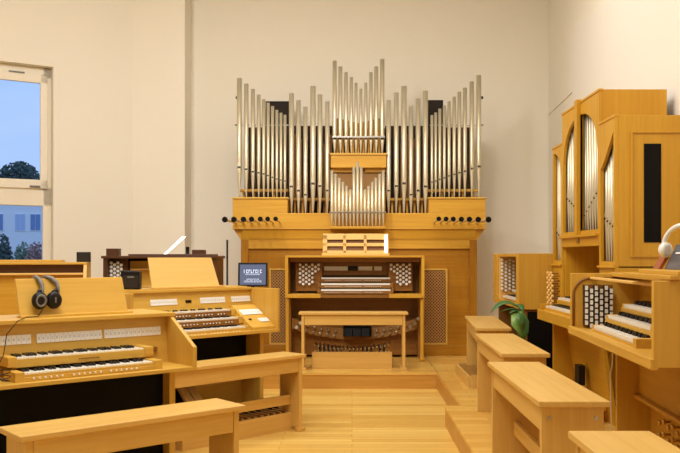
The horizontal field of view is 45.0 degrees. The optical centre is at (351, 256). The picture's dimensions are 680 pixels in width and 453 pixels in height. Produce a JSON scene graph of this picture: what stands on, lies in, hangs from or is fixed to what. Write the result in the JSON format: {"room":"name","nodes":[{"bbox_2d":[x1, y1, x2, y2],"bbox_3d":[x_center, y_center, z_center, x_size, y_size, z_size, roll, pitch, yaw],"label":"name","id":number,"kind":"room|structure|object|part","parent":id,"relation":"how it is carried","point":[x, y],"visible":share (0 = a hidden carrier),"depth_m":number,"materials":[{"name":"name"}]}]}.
{"room":"organ showroom","nodes":[
{"label":"organ showroom","id":0,"kind":"room"},
{"bbox_2d":[0,0,132,277],"bbox_3d":[-4.996,-1.240,9.473,4.900,5.200,0.320,0,0,-31],"label":"wall","id":1,"kind":"structure","parent":0,"point":[86,45],"depth_m":10.28,"materials":[{"name":"paint"}]},
{"bbox_2d":[0,63,50,259],"bbox_3d":[-4.726,-0.965,9.606,2.300,2.750,0.135,0,0,-31],"label":"window","id":2,"kind":"structure","parent":1,"relation":"in","point":[25,91],"depth_m":10.04,"materials":[{"name":"beige"}]},
{"bbox_3d":[-4.715,-1.540,9.589,2.200,1.400,0.045,0,0,-31],"label":"sash","id":3,"kind":"part","parent":2,"relation":"part of","materials":[{"name":"beige"}]},
{"bbox_2d":[175,389,459,452],"bbox_3d":[-1.900,1.410,5.000,10.200,0.100,16.000,0,0,0],"label":"floor","id":4,"kind":"structure","parent":0,"point":[333,420],"depth_m":6.62,"materials":[{"name":"brown wood"}]},
{"bbox_2d":[0,260,90,314],"bbox_3d":[-3.086,0.693,7.163,1.500,1.335,0.600,0,0,-14],"label":"organ console","id":5,"kind":"object","parent":4,"relation":"on","point":[10,270],"visible":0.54,"depth_m":7.05,"materials":[{"name":"brown wood"}]},
{"bbox_3d":[-3.159,0.035,7.206,1.180,0.020,0.320,0,0,-14],"label":"lid","id":6,"kind":"part","parent":5,"relation":"part of","materials":[{"name":"brown wood"}]},
{"bbox_3d":[-3.052,0.102,7.027,1.440,0.075,0.020,0,0,-14],"label":"recess panel","id":7,"kind":"part","parent":5,"relation":"part of","materials":[{"name":"brown wood"}]},
{"bbox_3d":[-3.039,0.146,6.973,1.440,0.017,0.130,0,0,-14],"label":"key lid","id":8,"kind":"part","parent":5,"relation":"part of","materials":[{"name":"brown wood"}]},
{"bbox_3d":[-3.035,0.432,6.959,1.440,0.555,0.020,0,0,-14],"label":"panel","id":9,"kind":"part","parent":5,"relation":"part of","materials":[{"name":"brown wood"}]},
{"bbox_2d":[77,252,90,261],"bbox_3d":[-2.438,0.000,7.452,0.120,0.090,0.073,0,0,-14],"label":"speaker box","id":10,"kind":"object","parent":5,"relation":"on","point":[81,256],"visible":1,"depth_m":7.42,"materials":[{"name":"black plastic"}]},
{"bbox_3d":[-2.373,0.708,7.340,0.030,1.305,0.600,0,0,-14],"label":"panel","id":11,"kind":"part","parent":5,"relation":"part of","materials":[{"name":"brown wood"}]},
{"bbox_2d":[0,309,196,452],"bbox_3d":[-1.509,0.848,4.494,1.320,1.024,1.050,0,0,-41],"label":"organ console","id":12,"kind":"object","parent":4,"relation":"on","point":[60,367],"visible":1,"depth_m":4.62,"materials":[{"name":"brown wood"}]},
{"bbox_2d":[14,277,132,317],"bbox_3d":[-1.612,0.230,4.763,0.660,0.213,0.150,0,0,-41],"label":"music stand","id":13,"kind":"object","parent":12,"relation":"on","point":[100,295],"visible":0.98,"depth_m":4.79,"materials":[{"name":"brown wood"}]},
{"bbox_2d":[0,275,61,381],"bbox_3d":[-1.736,0.367,4.406,0.191,0.530,0.660,0,0,-1],"label":"headphones","id":14,"kind":"object","parent":13,"relation":"hanging from","point":[53,300],"visible":1,"depth_m":4.61,"materials":[{"name":"grey plastic"}]},
{"bbox_2d":[31,292,47,309],"bbox_3d":[-1.746,0.244,4.585,0.086,0.100,0.052,0,0,-41],"label":"ear cup","id":15,"kind":"object","parent":14,"relation":"on","point":[39,300],"depth_m":4.57,"materials":[{"name":"black plastic"}]},
{"bbox_2d":[47,291,61,308],"bbox_3d":[-1.685,0.244,4.637,0.086,0.100,0.054,0,0,-41],"label":"ear cup","id":16,"kind":"object","parent":14,"relation":"on","point":[54,299],"depth_m":4.62,"materials":[{"name":"black plastic"}]},
{"bbox_3d":[-1.609,0.950,4.585,1.210,0.580,0.020,0,0,-41],"label":"knee panel","id":17,"kind":"part","parent":12,"relation":"part of","materials":[{"name":"black paint"}]},
{"bbox_3d":[-1.611,0.499,4.610,1.250,0.278,0.060,0,0,-41],"label":"stop panel","id":18,"kind":"part","parent":12,"relation":"part of","materials":[{"name":"brown wood"}]},
{"bbox_3d":[-1.462,0.398,4.743,0.460,0.008,0.007,0,0,-41],"label":"name plate","id":19,"kind":"part","parent":12,"relation":"part of","materials":[{"name":"brown wood"}]},
{"bbox_3d":[-1.225,1.010,5.095,0.040,0.700,0.440,0,0,-41],"label":"leg panel","id":20,"kind":"part","parent":12,"relation":"part of","materials":[{"name":"brown wood"}]},
{"bbox_3d":[-1.138,0.501,5.038,0.025,0.318,0.680,0,0,-41],"label":"panel","id":21,"kind":"part","parent":12,"relation":"part of","materials":[{"name":"brown wood"}]},
{"bbox_2d":[0,398,245,452],"bbox_3d":[-1.065,1.060,3.942,1.137,0.600,0.280,0,0,-41],"label":"bench","id":22,"kind":"object","parent":4,"relation":"on","point":[218,419],"visible":1,"depth_m":3.86,"materials":[{"name":"brown wood"}]},
{"bbox_3d":[-1.459,1.073,3.597,0.030,0.573,0.244,0,0,-41],"label":"panel","id":23,"kind":"part","parent":22,"relation":"part of","materials":[{"name":"brown wood"}]},
{"bbox_3d":[-0.671,1.073,4.287,0.030,0.573,0.244,0,0,-41],"label":"panel","id":24,"kind":"part","parent":22,"relation":"part of","materials":[{"name":"brown wood"}]},
{"bbox_2d":[101,254,224,287],"bbox_3d":[-1.955,0.665,8.590,1.170,1.390,0.600,0,0,-1],"label":"organ console","id":25,"kind":"object","parent":4,"relation":"on","point":[113,266],"visible":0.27,"depth_m":8.42,"materials":[{"name":"brown wood"}]},
{"bbox_3d":[-2.505,0.688,8.575,0.040,1.345,0.550,0,0,-1],"label":"panel","id":26,"kind":"part","parent":25,"relation":"part of","materials":[{"name":"brown wood"}]},
{"bbox_2d":[106,249,120,255],"bbox_3d":[-2.455,-0.050,8.445,0.130,0.075,0.090,0,0,0],"label":"wooden box","id":27,"kind":"object","parent":25,"relation":"on","point":[109,252],"visible":1,"depth_m":8.40,"materials":[{"name":"brown wood"}]},
{"bbox_3d":[-1.960,0.688,8.850,1.060,1.345,0.020,0,0,-1],"label":"panel","id":28,"kind":"part","parent":25,"relation":"part of","materials":[{"name":"brown wood"}]},
{"bbox_3d":[-1.860,-0.021,8.587,0.850,0.018,0.450,0,0,-1],"label":"lid","id":29,"kind":"part","parent":25,"relation":"part of","materials":[{"name":"brown wood"}]},
{"bbox_2d":[164,237,184,253],"bbox_3d":[-1.863,-0.122,8.628,0.235,0.185,0.024,0,0,0],"label":"desk lamp","id":30,"kind":"object","parent":25,"relation":"on","point":[181,238],"visible":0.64,"depth_m":8.62,"materials":[{"name":"white"}]},
{"bbox_2d":[192,250,205,253],"bbox_3d":[-1.575,-0.043,8.445,0.130,0.062,0.090,0,0,0],"label":"wooden box","id":31,"kind":"object","parent":25,"relation":"on","point":[193,251],"visible":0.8,"depth_m":8.40,"materials":[{"name":"brown wood"}]},
{"bbox_3d":[-1.405,0.688,8.595,0.040,1.345,0.550,0,0,-1],"label":"panel","id":32,"kind":"part","parent":25,"relation":"part of","materials":[{"name":"brown wood"}]},
{"bbox_2d":[124,285,294,451],"bbox_3d":[-1.213,0.802,6.351,0.910,1.115,1.390,0,0,44],"label":"organ console","id":33,"kind":"object","parent":4,"relation":"on","point":[227,321],"visible":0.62,"depth_m":6.54,"materials":[{"name":"brown wood"}]},
{"bbox_3d":[-1.772,0.432,5.943,0.680,0.352,0.025,0,0,44],"label":"panel","id":34,"kind":"part","parent":33,"relation":"part of","materials":[{"name":"brown wood"}]},
{"bbox_2d":[121,270,141,289],"bbox_3d":[-1.676,0.174,6.227,0.142,0.142,0.117,0,0,-6],"label":"speaker","id":35,"kind":"object","parent":33,"relation":"on","point":[131,279],"visible":0.83,"depth_m":6.17},
{"bbox_3d":[-1.446,0.248,6.557,0.290,0.007,1.310,0,0,44],"label":"moulding","id":36,"kind":"part","parent":33,"relation":"part of","materials":[{"name":"brown wood"}]},
{"bbox_2d":[148,258,223,288],"bbox_3d":[-1.336,0.125,6.569,0.150,0.240,0.660,0,0,44],"label":"music stand","id":37,"kind":"object","parent":33,"relation":"on","point":[165,273],"visible":1,"depth_m":6.56,"materials":[{"name":"beige wood"}]},
{"bbox_3d":[-1.313,0.366,6.428,0.060,0.188,1.310,0,0,44],"label":"stop panel","id":38,"kind":"part","parent":33,"relation":"part of","materials":[{"name":"brown wood"}]},
{"bbox_3d":[-1.116,1.140,6.745,0.020,0.400,0.530,0,0,44],"label":"panel","id":39,"kind":"part","parent":33,"relation":"part of","materials":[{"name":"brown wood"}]},
{"bbox_3d":[-1.338,0.774,6.431,0.020,0.332,1.270,0,0,44],"label":"knee panel","id":40,"kind":"part","parent":33,"relation":"part of","materials":[{"name":"black paint"}]},
{"bbox_3d":[-0.933,1.282,6.266,0.390,0.155,1.120,0,0,44],"label":"pedal frame","id":41,"kind":"part","parent":33,"relation":"part of","materials":[{"name":"brown wood"}]},
{"bbox_3d":[-0.916,0.984,6.935,0.480,0.752,0.040,0,0,44],"label":"leg panel","id":42,"kind":"part","parent":33,"relation":"part of","materials":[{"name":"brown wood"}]},
{"bbox_2d":[238,263,267,286],"bbox_3d":[-0.924,0.706,7.650,0.300,1.307,0.300,0,0,-3],"label":"monitor","id":43,"kind":"object","parent":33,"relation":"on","point":[249,274],"visible":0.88,"depth_m":7.62,"materials":[{"name":"black plastic"}]},
{"bbox_3d":[-0.840,0.432,6.899,0.680,0.352,0.025,0,0,44],"label":"panel","id":44,"kind":"part","parent":33,"relation":"part of","materials":[{"name":"brown wood"}]},
{"bbox_2d":[175,351,305,452],"bbox_3d":[-0.893,1.060,6.061,0.270,0.600,1.262,0,0,44],"label":"bench","id":45,"kind":"object","parent":4,"relation":"on","point":[288,365],"visible":0.44,"depth_m":6.20,"materials":[{"name":"brown wood"}]},
{"bbox_3d":[-0.893,0.773,6.061,0.270,0.026,1.262,0,0,44],"label":"seat","id":46,"kind":"part","parent":45,"relation":"part of","materials":[{"name":"brown wood"}]},
{"bbox_3d":[-0.484,1.058,6.480,0.234,0.543,0.030,0,0,44],"label":"panel","id":47,"kind":"part","parent":45,"relation":"part of","materials":[{"name":"brown wood"}]},
{"bbox_2d":[263,356,437,388],"bbox_3d":[-0.611,1.278,9.717,2.991,0.165,2.546,0,0,0],"label":"platform","id":48,"kind":"object","parent":4,"relation":"on","point":[418,375],"visible":0.21,"depth_m":8.45,"materials":[{"name":"brown wood"}]},
{"bbox_2d":[226,240,227,284],"bbox_3d":[-1.415,0.500,9.300,0.260,1.390,0.260,0,0,0],"label":"microphone stand","id":49,"kind":"object","parent":48,"relation":"on","point":[226,240],"visible":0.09,"depth_m":9.29,"materials":[{"name":"black metal"}]},
{"bbox_2d":[312,342,391,367],"bbox_3d":[0.000,1.062,9.110,0.860,0.267,0.620,0,0,0],"label":"pedalboard","id":50,"kind":"object","parent":48,"relation":"on","point":[324,359],"visible":1,"depth_m":8.80,"materials":[{"name":"brown wood"}]},
{"bbox_3d":[0.000,1.107,9.110,0.860,0.175,0.620,0,0,0],"label":"pedal frame","id":51,"kind":"part","parent":50,"relation":"part of","materials":[{"name":"brown wood"}]},
{"bbox_2d":[298,311,407,370],"bbox_3d":[0.015,0.889,8.740,1.155,0.612,0.240,0,0,0],"label":"bench","id":52,"kind":"object","parent":48,"relation":"on","point":[307,317],"visible":0.92,"depth_m":8.64,"materials":[{"name":"brown wood"}]},
{"bbox_3d":[-0.518,0.887,8.740,0.030,0.555,0.204,0,0,0],"label":"panel","id":53,"kind":"part","parent":52,"relation":"part of","materials":[{"name":"brown wood"}]},
{"bbox_3d":[0.015,0.596,8.740,1.155,0.026,0.240,0,0,0],"label":"seat","id":54,"kind":"part","parent":52,"relation":"part of","materials":[{"name":"brown wood"}]},
{"bbox_3d":[0.547,0.887,8.740,0.030,0.555,0.204,0,0,0],"label":"panel","id":55,"kind":"part","parent":52,"relation":"part of","materials":[{"name":"brown wood"}]},
{"bbox_2d":[285,256,424,361],"bbox_3d":[0.032,0.589,9.615,1.599,1.212,0.570,0,0,0],"label":"organ console","id":56,"kind":"object","parent":48,"relation":"on","point":[312,283],"visible":0.97,"depth_m":9.68,"materials":[{"name":"brown wood"}]},
{"bbox_3d":[-0.738,0.831,9.380,0.060,0.728,0.060,0,0,0],"label":"leg","id":57,"kind":"part","parent":56,"relation":"part of","materials":[{"name":"brown wood"}]},
{"bbox_3d":[-0.746,0.235,9.615,0.034,0.459,0.550,0,0,0],"label":"panel","id":58,"kind":"part","parent":56,"relation":"part of","materials":[{"name":"brown wood"}]},
{"bbox_3d":[-0.728,0.831,9.765,0.030,0.728,0.250,0,0,0],"label":"leg","id":59,"kind":"part","parent":56,"relation":"part of","materials":[{"name":"brown wood"}]},
{"bbox_2d":[288,293,320,297],"bbox_3d":[-0.546,0.446,9.485,0.374,0.042,0.310,0,0,0],"label":"shelf","id":60,"kind":"object","parent":56,"relation":"attached to","point":[290,295],"depth_m":9.33,"materials":[{"name":"brown wood"}]},
{"bbox_3d":[0.032,0.245,9.850,1.521,0.376,0.020,0,0,0],"label":"panel","id":61,"kind":"part","parent":56,"relation":"part of","materials":[{"name":"brown wood"}]},
{"bbox_2d":[322,234,389,255],"bbox_3d":[0.043,-0.145,9.527,0.782,0.255,0.123,0,0,0],"label":"music stand","id":62,"kind":"object","parent":56,"relation":"on","point":[333,244],"visible":1,"depth_m":9.54,"materials":[{"name":"brown wood"}]},
{"bbox_2d":[389,293,421,297],"bbox_3d":[0.609,0.446,9.485,0.374,0.042,0.310,0,0,0],"label":"shelf","id":63,"kind":"object","parent":56,"relation":"attached to","point":[391,295],"depth_m":9.33,"materials":[{"name":"brown wood"}]},
{"bbox_3d":[0.715,0.771,9.549,0.141,0.151,0.091,0,0,0],"label":"toe lever","id":64,"kind":"part","parent":56,"relation":"part of","materials":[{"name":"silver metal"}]},
{"bbox_3d":[0.791,0.831,9.765,0.030,0.728,0.250,0,0,0],"label":"leg","id":65,"kind":"part","parent":56,"relation":"part of","materials":[{"name":"brown wood"}]},
{"bbox_3d":[0.809,0.235,9.615,0.034,0.459,0.550,0,0,0],"label":"panel","id":66,"kind":"part","parent":56,"relation":"part of","materials":[{"name":"brown wood"}]},
{"bbox_3d":[0.801,0.831,9.380,0.060,0.728,0.060,0,0,0],"label":"leg","id":67,"kind":"part","parent":56,"relation":"part of","materials":[{"name":"brown wood"}]},
{"bbox_2d":[222,59,491,355],"bbox_3d":[0.085,-0.617,9.939,3.064,3.624,1.882,0,0,0],"label":"pipe organ","id":68,"kind":"object","parent":48,"relation":"on","point":[413,185],"visible":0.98,"depth_m":9.99,"materials":[{"name":"brown wood"}]},
{"bbox_3d":[-1.297,0.477,9.935,0.090,1.435,0.050,0,0,0],"label":"corner post","id":69,"kind":"part","parent":68,"relation":"part of","materials":[{"name":"brown wood"}]},
{"bbox_3d":[-1.105,-0.709,10.270,0.684,0.018,0.860,0,0,0],"label":"tower moulding","id":70,"kind":"part","parent":68,"relation":"part of","materials":[{"name":"brown wood"}]},
{"bbox_2d":[266,101,288,126],"bbox_3d":[-0.944,-1.823,10.686,0.333,0.365,0.288,0,0,0],"label":"speaker box","id":71,"kind":"object","parent":68,"relation":"on","point":[282,107],"visible":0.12,"depth_m":10.54,"materials":[{"name":"black paint"}]},
{"bbox_3d":[-0.868,0.600,9.925,0.265,0.920,0.030,0,0,0],"label":"panel frame","id":72,"kind":"part","parent":68,"relation":"part of","materials":[{"name":"brown wood"}]},
{"bbox_3d":[-0.868,0.600,9.931,0.225,0.880,0.018,0,0,0],"label":"lattice panel","id":73,"kind":"part","parent":68,"relation":"part of","materials":[{"name":"brown wood"}]},
{"bbox_3d":[0.080,-0.954,10.090,0.660,0.269,0.020,0,0,0],"label":"lattice panel","id":74,"kind":"part","parent":68,"relation":"part of","materials":[{"name":"brown wood"}]},
{"bbox_3d":[0.070,-0.530,9.682,0.667,0.012,0.006,0,0,0],"label":"pipe rail","id":75,"kind":"part","parent":68,"relation":"part of","materials":[{"name":"brown wood"}]},
{"bbox_3d":[0.080,-1.470,10.031,0.640,0.018,0.013,0,0,0],"label":"pipe rail","id":76,"kind":"part","parent":68,"relation":"part of","materials":[{"name":"silver metal"}]},
{"bbox_3d":[0.080,-1.064,10.060,0.660,0.049,0.020,0,0,0],"label":"panel rail","id":77,"kind":"part","parent":68,"relation":"part of","materials":[{"name":"brown wood"}]},
{"bbox_3d":[0.080,-1.253,10.283,0.696,0.024,0.635,0,0,0],"label":"box moulding","id":78,"kind":"part","parent":68,"relation":"part of","materials":[{"name":"brown wood"}]},
{"bbox_3d":[0.085,-0.170,9.935,2.673,0.140,0.050,0,0,0],"label":"rail","id":79,"kind":"part","parent":68,"relation":"part of","materials":[{"name":"brown wood"}]},
{"bbox_3d":[0.085,-0.339,10.324,3.060,0.008,0.952,0,0,0],"label":"chest moulding","id":80,"kind":"part","parent":68,"relation":"part of","materials":[{"name":"brown wood"}]},
{"bbox_3d":[0.085,1.130,9.938,2.673,0.130,0.045,0,0,0],"label":"baseboard","id":81,"kind":"part","parent":68,"relation":"part of","materials":[{"name":"brown wood"}]},
{"bbox_3d":[1.005,0.600,9.931,0.260,0.880,0.018,0,0,0],"label":"lattice panel","id":82,"kind":"part","parent":68,"relation":"part of","materials":[{"name":"brown wood"}]},
{"bbox_2d":[428,100,442,126],"bbox_3d":[1.056,-1.830,10.686,0.235,0.380,0.288,0,0,0],"label":"speaker box","id":83,"kind":"object","parent":68,"relation":"on","point":[433,105],"visible":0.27,"depth_m":10.54,"materials":[{"name":"black paint"}]},
{"bbox_3d":[1.005,0.600,9.925,0.300,0.920,0.030,0,0,0],"label":"panel frame","id":84,"kind":"part","parent":68,"relation":"part of","materials":[{"name":"brown wood"}]},
{"bbox_3d":[1.265,-0.709,10.270,0.704,0.018,0.860,0,0,0],"label":"tower moulding","id":85,"kind":"part","parent":68,"relation":"part of","materials":[{"name":"brown wood"}]},
{"bbox_3d":[1.466,0.477,9.935,0.090,1.435,0.050,0,0,0],"label":"corner post","id":86,"kind":"part","parent":68,"relation":"part of","materials":[{"name":"brown wood"}]},
{"bbox_2d":[425,356,615,407],"bbox_3d":[1.615,1.278,8.792,1.471,0.165,4.396,0,0,0],"label":"platform","id":87,"kind":"object","parent":4,"relation":"on","point":[444,365],"visible":0.07,"depth_m":8.00,"materials":[{"name":"brown wood"}]},
{"bbox_2d":[437,375,458,404],"bbox_3d":[0.879,1.288,7.520,0.012,0.145,1.840,0,0,0],"label":"trim","id":88,"kind":"structure","parent":87,"relation":"attached to","point":[444,392],"depth_m":7.66,"materials":[{"name":"brown wood"}]},
{"bbox_2d":[465,316,511,364],"bbox_3d":[1.239,0.895,7.583,0.300,0.600,1.420,0,0,4],"label":"bench","id":89,"kind":"object","parent":87,"relation":"on","point":[475,324],"visible":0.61,"depth_m":7.68,"materials":[{"name":"brown wood"}]},
{"bbox_3d":[1.287,0.908,8.246,0.264,0.573,0.030,0,0,4],"label":"panel","id":90,"kind":"part","parent":89,"relation":"part of","materials":[{"name":"brown wood"}]},
{"bbox_3d":[1.239,0.608,7.583,0.300,0.026,1.420,0,0,4],"label":"seat","id":91,"kind":"part","parent":89,"relation":"part of","materials":[{"name":"brown wood"}]},
{"bbox_3d":[1.190,0.908,6.920,0.264,0.573,0.030,0,0,4],"label":"panel","id":92,"kind":"part","parent":89,"relation":"part of","materials":[{"name":"brown wood"}]},
{"bbox_2d":[455,253,552,388],"bbox_3d":[1.532,0.582,7.815,0.950,1.227,1.290,0,0,0],"label":"organ console","id":93,"kind":"object","parent":87,"relation":"on","point":[518,278],"visible":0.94,"depth_m":7.18,"materials":[{"name":"brown wood"}]},
{"bbox_3d":[1.397,1.135,7.920,0.680,0.120,0.940,0,0,0],"label":"pedal frame","id":94,"kind":"part","parent":93,"relation":"part of","materials":[{"name":"brown wood"}]},
{"bbox_3d":[1.732,0.214,8.445,0.550,0.492,0.030,0,0,0],"label":"panel","id":95,"kind":"part","parent":93,"relation":"part of","materials":[{"name":"brown wood"}]},
{"bbox_3d":[1.732,0.828,8.425,0.450,0.735,0.030,0,0,0],"label":"leg panel","id":96,"kind":"part","parent":93,"relation":"part of","materials":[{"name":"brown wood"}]},
{"bbox_3d":[1.732,0.828,7.205,0.450,0.735,0.030,0,0,0],"label":"leg panel","id":97,"kind":"part","parent":93,"relation":"part of","materials":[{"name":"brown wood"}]},
{"bbox_3d":[1.732,0.214,7.185,0.550,0.492,0.030,0,0,0],"label":"panel","id":98,"kind":"part","parent":93,"relation":"part of","materials":[{"name":"brown wood"}]},
{"bbox_2d":[491,300,528,339],"bbox_3d":[1.314,0.772,6.600,0.264,0.845,0.315,0,0,44],"label":"potted plant","id":99,"kind":"object","parent":87,"relation":"on","point":[519,321],"visible":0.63,"depth_m":6.54,"materials":[{"name":"green plant"}]},
{"bbox_2d":[537,88,679,425],"bbox_3d":[1.900,-0.006,6.299,0.740,2.403,1.710,0,0,0],"label":"pipe organ","id":100,"kind":"object","parent":87,"relation":"on","point":[616,163],"visible":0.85,"depth_m":5.81,"materials":[{"name":"brown wood"}]},
{"bbox_3d":[1.761,-0.443,6.990,0.022,1.005,0.320,0,0,0],"label":"frame","id":101,"kind":"part","parent":100,"relation":"part of","materials":[{"name":"brown wood"}]},
{"bbox_3d":[1.850,0.853,6.735,0.400,0.685,0.030,0,0,0],"label":"leg panel","id":102,"kind":"part","parent":100,"relation":"part of","materials":[{"name":"brown wood"}]},
{"bbox_3d":[1.761,-0.679,6.574,0.022,1.018,0.512,0,0,0],"label":"frame","id":103,"kind":"part","parent":100,"relation":"part of","materials":[{"name":"brown wood"}]},
{"bbox_3d":[1.745,-0.689,6.318,0.050,1.038,0.070,0,0,0],"label":"post","id":104,"kind":"part","parent":100,"relation":"part of","materials":[{"name":"brown wood"}]},
{"bbox_3d":[1.762,-1.185,6.318,0.036,0.018,1.032,0,0,0],"label":"cornice","id":105,"kind":"part","parent":100,"relation":"part of","materials":[{"name":"brown wood"}]},
{"bbox_3d":[1.761,-0.679,6.062,0.022,1.018,0.512,0,0,0],"label":"frame","id":106,"kind":"part","parent":100,"relation":"part of","materials":[{"name":"brown wood"}]},
{"bbox_3d":[1.761,-0.443,5.631,0.022,1.005,0.350,0,0,0],"label":"frame","id":107,"kind":"part","parent":100,"relation":"part of","materials":[{"name":"brown wood"}]},
{"bbox_3d":[1.762,-0.942,5.628,0.036,0.018,0.347,0,0,0],"label":"cornice","id":108,"kind":"part","parent":100,"relation":"part of","materials":[{"name":"brown wood"}]},
{"bbox_3d":[2.050,-0.420,5.450,0.400,0.840,0.012,0,0,0],"label":"moulding","id":109,"kind":"part","parent":100,"relation":"part of","materials":[{"name":"brown wood"}]},
{"bbox_2d":[444,405,615,452],"bbox_3d":[1.362,1.278,3.497,1.236,0.165,6.206,0,0,0],"label":"platform","id":110,"kind":"object","parent":4,"relation":"on","point":[470,430],"visible":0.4,"depth_m":5.82,"materials":[{"name":"brown wood"}]},
{"bbox_2d":[475,333,549,442],"bbox_3d":[1.088,0.895,5.719,0.300,0.600,1.330,0,0,1],"label":"bench","id":111,"kind":"object","parent":110,"relation":"on","point":[491,347],"visible":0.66,"depth_m":5.84,"materials":[{"name":"brown wood"}]},
{"bbox_3d":[1.104,0.908,6.339,0.264,0.573,0.030,0,0,1],"label":"panel","id":112,"kind":"part","parent":111,"relation":"part of","materials":[{"name":"brown wood"}]},
{"bbox_3d":[1.088,0.608,5.719,0.300,0.026,1.330,0,0,1],"label":"seat","id":113,"kind":"part","parent":111,"relation":"part of","materials":[{"name":"brown wood"}]},
{"bbox_3d":[1.073,0.908,5.099,0.264,0.573,0.030,0,0,1],"label":"panel","id":114,"kind":"part","parent":111,"relation":"part of","materials":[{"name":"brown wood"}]},
{"bbox_2d":[488,362,609,452],"bbox_3d":[0.917,0.895,4.020,0.295,0.600,1.280,0,0,0],"label":"bench","id":115,"kind":"object","parent":110,"relation":"on","point":[528,398],"visible":1,"depth_m":3.83,"materials":[{"name":"brown wood"}]},
{"bbox_3d":[0.917,0.908,4.615,0.259,0.573,0.030,0,0,0],"label":"panel","id":116,"kind":"part","parent":115,"relation":"part of","materials":[{"name":"brown wood"}]},
{"bbox_3d":[0.917,0.608,4.020,0.295,0.026,1.280,0,0,0],"label":"seat","id":117,"kind":"part","parent":115,"relation":"part of","materials":[{"name":"brown wood"}]},
{"bbox_3d":[0.917,0.908,3.425,0.259,0.573,0.030,0,0,0],"label":"panel","id":118,"kind":"part","parent":115,"relation":"part of","materials":[{"name":"brown wood"}]},
{"bbox_2d":[568,269,679,448],"bbox_3d":[1.573,0.626,4.112,0.632,1.138,1.650,0,0,3],"label":"organ console","id":119,"kind":"object","parent":110,"relation":"on","point":[632,316],"visible":1,"depth_m":4.52,"materials":[{"name":"brown wood"}]},
{"bbox_3d":[1.626,0.274,4.920,0.620,0.353,0.030,0,0,3],"label":"panel","id":120,"kind":"part","parent":119,"relation":"part of","materials":[{"name":"brown wood"}]},
{"bbox_3d":[1.568,0.270,4.907,0.494,0.301,0.015,0,0,3],"label":"arch moulding","id":121,"kind":"part","parent":119,"relation":"part of","materials":[{"name":"brown wood"}]},
{"bbox_2d":[610,353,612,430],"bbox_3d":[1.551,0.818,4.897,0.016,0.714,0.062,0,0,10],"label":"power cable","id":122,"kind":"object","parent":119,"relation":"hanging from","point":[612,353],"visible":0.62,"depth_m":4.92,"materials":[{"name":"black plastic"}]},
{"bbox_3d":[1.395,0.126,4.132,0.030,0.014,1.570,0,0,3],"label":"lamp rail","id":123,"kind":"part","parent":119,"relation":"part of","materials":[{"name":"brown wood"}]},
{"bbox_3d":[1.751,0.828,4.915,0.330,0.735,0.025,0,0,3],"label":"leg panel","id":124,"kind":"part","parent":119,"relation":"part of","materials":[{"name":"brown wood"}]},
{"bbox_3d":[1.572,0.084,3.636,0.540,0.018,0.700,0,0,3],"label":"lid","id":125,"kind":"part","parent":119,"relation":"part of","materials":[{"name":"brown wood"}]},
{"bbox_3d":[1.582,0.066,3.560,0.510,0.018,0.550,0,0,3],"label":"lid","id":126,"kind":"part","parent":119,"relation":"part of","materials":[{"name":"brown wood"}]},
{"bbox_2d":[653,256,668,268],"bbox_3d":[1.458,0.013,3.848,0.067,0.085,0.090,0,0,3],"label":"book","id":127,"kind":"object","parent":119,"relation":"on","point":[661,261],"visible":0.68,"depth_m":3.82,"materials":[{"name":"brown paper"}]},
{"bbox_3d":[1.534,0.274,3.323,0.620,0.353,0.030,0,0,3],"label":"panel","id":128,"kind":"part","parent":119,"relation":"part of","materials":[{"name":"brown wood"}]},
{"bbox_2d":[658,223,679,257],"bbox_3d":[1.498,-0.075,3.711,0.072,0.159,0.231,0,0,-30],"label":"headphones","id":129,"kind":"object","parent":119,"relation":"on","point":[665,249],"visible":1,"depth_m":3.78,"materials":[{"name":"white plastic"}]},
{"bbox_2d":[658,242,672,257],"bbox_3d":[1.450,-0.032,3.795,0.072,0.072,0.036,0,0,-30],"label":"ear cup","id":130,"kind":"object","parent":129,"relation":"on","point":[665,249],"depth_m":3.78,"materials":[{"name":"white plastic"}]},
{"bbox_2d":[665,244,679,269],"bbox_3d":[1.464,-0.002,3.612,0.065,0.115,0.340,0,0,3],"label":"tablet","id":131,"kind":"object","parent":119,"relation":"on","point":[673,263],"visible":0.95,"depth_m":3.71,"materials":[{"name":"grey"}]},
{"bbox_2d":[568,431,679,452],"bbox_3d":[0.880,0.895,2.170,0.280,0.600,1.280,0,0,0],"label":"bench","id":132,"kind":"object","parent":110,"relation":"on","point":[585,441],"visible":1,"depth_m":2.64,"materials":[{"name":"brown wood"}]},
{"bbox_2d":[191,0,548,317],"bbox_3d":[-0.175,-1.240,11.100,6.050,5.200,0.200,0,0,0],"label":"wall","id":133,"kind":"structure","parent":0,"point":[279,48],"depth_m":11.00,"materials":[{"name":"paint"}]},
{"bbox_2d":[133,0,190,253],"bbox_3d":[-2.510,-1.240,10.800,0.700,5.200,0.400,0,0,0],"label":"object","id":134,"kind":"structure","parent":133,"relation":"attached to","point":[161,28],"depth_m":10.60,"materials":[{"name":"paint"}]},
{"bbox_2d":[549,0,608,252],"bbox_3d":[2.421,-1.240,3.997,0.409,5.200,14.244,0,0,3],"label":"wall","id":135,"kind":"structure","parent":0,"point":[564,15],"depth_m":10.24,"materials":[{"name":"paint"}]},
{"bbox_2d":[548,90,571,114],"bbox_3d":[2.582,-1.913,10.175,0.012,0.025,1.654,0,0,3],"label":"trim","id":136,"kind":"structure","parent":135,"relation":"attached to","point":[570,92],"depth_m":10.13,"materials":[{"name":"paint"}]},
{"bbox_2d":[572,0,679,114],"bbox_3d":[2.155,-0.615,3.225,0.030,3.950,12.274,0,0,3],"label":"wall panel","id":137,"kind":"object","parent":135,"relation":"attached to","point":[624,44],"visible":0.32,"depth_m":6.96,"materials":[{"name":"white paint"}]}
]}

